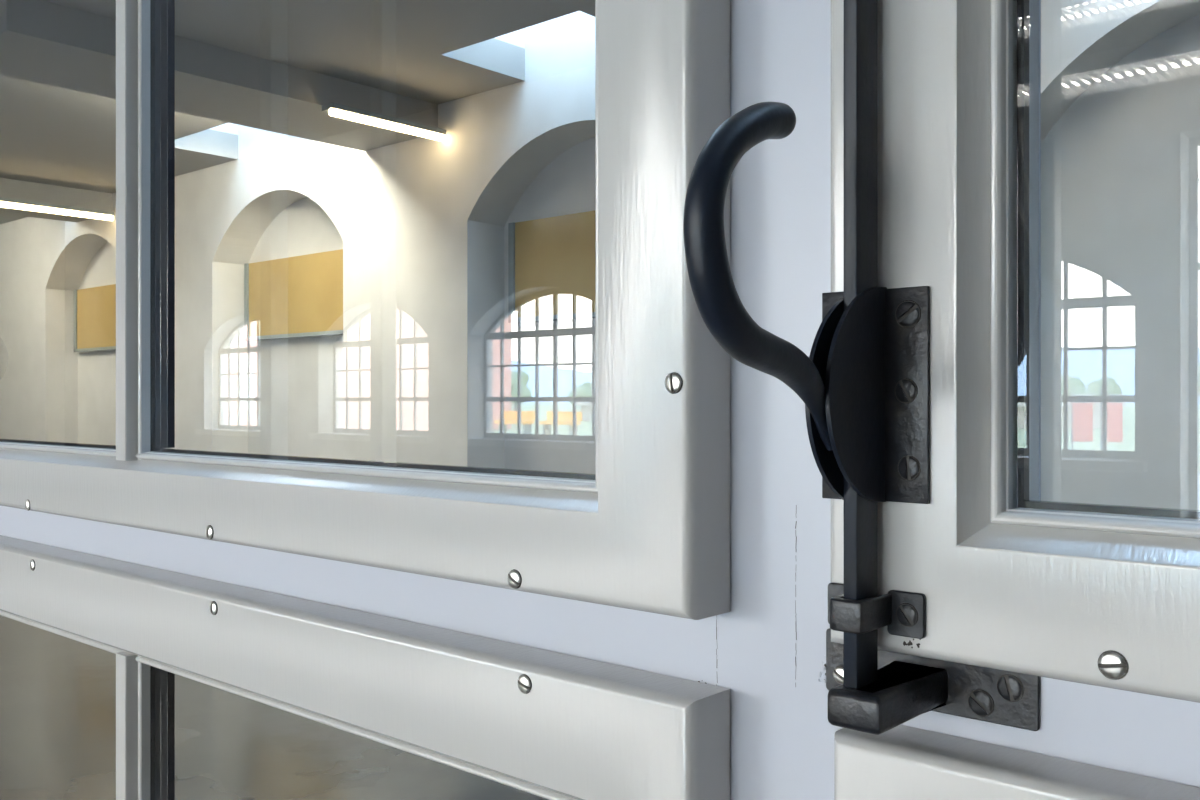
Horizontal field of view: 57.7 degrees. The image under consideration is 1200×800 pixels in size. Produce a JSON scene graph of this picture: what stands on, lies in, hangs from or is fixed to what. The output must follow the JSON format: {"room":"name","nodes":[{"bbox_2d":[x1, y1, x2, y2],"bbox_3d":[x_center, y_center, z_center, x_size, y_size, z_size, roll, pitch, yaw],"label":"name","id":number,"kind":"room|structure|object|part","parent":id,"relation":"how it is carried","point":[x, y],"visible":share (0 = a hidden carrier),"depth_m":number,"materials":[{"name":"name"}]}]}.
{"room":"industrial hall","nodes":[
{"label":"industrial hall","id":0,"kind":"room"},
{"bbox_2d":[0,615,547,799],"bbox_3d":[-8.239,1.550,5.774,28.000,0.100,16.600,0,0,41],"label":"floor","id":1,"kind":"structure","parent":0,"point":[58,693],"depth_m":4.71,"materials":[{"name":"concrete"}]},
{"bbox_2d":[0,0,594,223],"bbox_3d":[-5.315,-2.615,9.102,28.000,0.250,5.340,0,0,41],"label":"ceiling","id":2,"kind":"structure","parent":0,"point":[432,51],"depth_m":8.06,"materials":[{"name":"grey"}]},
{"bbox_2d":[0,178,112,221],"bbox_3d":[-7.379,-2.370,12.207,1.000,0.240,3.400,0,0,41],"label":"beam","id":3,"kind":"structure","parent":2,"relation":"attached to","point":[9,188],"depth_m":12.76,"materials":[{"name":"grey"}]},
{"bbox_2d":[0,197,113,220],"bbox_3d":[-6.558,-2.187,12.237,0.192,0.103,2.130,0,0,41],"label":"strip light","id":4,"kind":"object","parent":3,"relation":"attached to","point":[4,202],"visible":1,"depth_m":12.48,"materials":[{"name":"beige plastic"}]},
{"bbox_2d":[0,0,437,150],"bbox_3d":[-2.868,-2.370,8.243,1.010,0.240,3.400,0,0,41],"label":"beam","id":5,"kind":"structure","parent":2,"relation":"attached to","point":[43,42],"depth_m":7.86,"materials":[{"name":"grey"}]},
{"bbox_2d":[322,103,445,141],"bbox_3d":[-1.700,-2.197,8.688,0.156,0.094,1.110,0,0,41],"label":"strip light","id":6,"kind":"object","parent":5,"relation":"attached to","point":[334,109],"visible":1,"depth_m":8.58,"materials":[{"name":"glowing white plastic diffuser"}]},
{"bbox_2d":[210,123,237,134],"bbox_3d":[-3.547,-3.365,10.470,1.550,1.250,0.950,0,0,41],"label":"skylight","id":7,"kind":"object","parent":2,"relation":"in","point":[231,128],"depth_m":11.19,"materials":[{"name":"white glass"}]},
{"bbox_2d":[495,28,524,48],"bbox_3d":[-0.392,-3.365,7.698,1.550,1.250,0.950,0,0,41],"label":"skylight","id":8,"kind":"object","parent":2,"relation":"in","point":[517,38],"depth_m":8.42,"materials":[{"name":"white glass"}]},
{"bbox_2d":[0,0,1199,468],"bbox_3d":[-3.414,-1.245,11.265,28.000,5.490,0.420,0,0,41],"label":"wall","id":9,"kind":"structure","parent":0,"point":[420,222],"depth_m":9.61,"materials":[{"name":"white paint"}]},
{"bbox_2d":[78,14,1199,509],"bbox_3d":[-3.216,-0.595,11.491,28.000,4.190,0.180,0,0,41],"label":"wall niche","id":10,"kind":"object","parent":9,"relation":"in","point":[1120,167],"visible":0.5,"depth_m":6.16,"materials":[{"name":"white paint"}]},
{"bbox_2d":[74,284,115,351],"bbox_3d":[-6.232,-1.062,13.967,2.180,0.834,0.080,0,0,41],"label":"board","id":11,"kind":"object","parent":10,"relation":"attached to","point":[95,307],"visible":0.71,"depth_m":14.27,"materials":[{"name":"yellow wood"}]},
{"bbox_2d":[244,249,342,340],"bbox_3d":[-3.016,-1.062,11.142,2.180,0.834,0.080,0,0,41],"label":"board","id":12,"kind":"object","parent":10,"relation":"attached to","point":[301,296],"visible":0.76,"depth_m":11.23,"materials":[{"name":"yellow wood"}]},
{"bbox_2d":[508,210,594,322],"bbox_3d":[0.053,-1.062,8.446,2.110,0.834,0.080,0,0,41],"label":"board","id":13,"kind":"object","parent":10,"relation":"attached to","point":[551,260],"visible":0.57,"depth_m":8.80,"materials":[{"name":"yellow wood"}]},
{"bbox_2d":[0,0,1199,799],"bbox_3d":[-7.097,-1.300,7.073,28.000,5.600,0.061,0,0,41],"label":"window frame","id":14,"kind":"structure","parent":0,"point":[769,650],"depth_m":0.70,"materials":[{"name":"grey paint"}]},
{"bbox_2d":[0,0,729,619],"bbox_3d":[-0.577,-0.380,1.293,1.752,1.040,0.078,0,0,41],"label":"window","id":15,"kind":"structure","parent":14,"relation":"in","point":[648,531],"depth_m":0.76,"materials":[{"name":"grey paint"}]},
{"bbox_2d":[0,535,729,799],"bbox_3d":[-0.577,0.696,1.293,1.752,1.009,0.078,0,0,41],"label":"window","id":16,"kind":"structure","parent":14,"relation":"in","point":[550,725],"depth_m":0.91,"materials":[{"name":"grey paint"}]},
{"bbox_2d":[826,628,1040,734],"bbox_3d":[0.162,0.160,0.600,0.129,0.038,0.085,0,0,41],"label":"bracket","id":17,"kind":"object","parent":14,"relation":"attached to","point":[907,687],"visible":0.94,"depth_m":0.60,"materials":[{"name":"metal"}]},
{"bbox_2d":[831,0,1199,702],"bbox_3d":[0.811,-0.380,0.074,1.752,1.040,0.078,0,0,41],"label":"window","id":18,"kind":"structure","parent":14,"relation":"in","point":[1011,580],"depth_m":0.58,"materials":[{"name":"grey paint"}]},
{"bbox_2d":[683,0,929,688],"bbox_3d":[0.096,-0.336,0.539,0.064,1.009,0.171,0,0,41],"label":"bolt","id":19,"kind":"object","parent":18,"relation":"attached to","point":[863,385],"visible":1,"depth_m":0.58,"materials":[{"name":"black metal"}]},
{"bbox_3d":[0.081,-0.059,0.522,0.019,0.170,0.125,0,0,41],"label":"lever handle","id":20,"kind":"part","parent":19,"relation":"part of","materials":[{"name":"black metal"}]},
{"bbox_3d":[0.141,-0.341,0.590,0.008,0.997,0.025,0,0,41],"label":"rod","id":21,"kind":"part","parent":19,"relation":"part of","materials":[{"name":"black metal"}]},
{"bbox_2d":[828,582,925,638],"bbox_3d":[0.141,0.116,0.589,0.058,0.024,0.038,0,0,41],"label":"guide staple","id":22,"kind":"object","parent":18,"relation":"attached to","point":[903,613],"visible":0.99,"depth_m":0.58,"materials":[{"name":"metal"}]},
{"bbox_2d":[834,725,1199,799],"bbox_3d":[0.813,0.696,0.074,1.750,1.009,0.076,0,0,41],"label":"window","id":23,"kind":"structure","parent":14,"relation":"in","point":[902,762],"depth_m":0.58,"materials":[{"name":"grey paint"}]}
]}

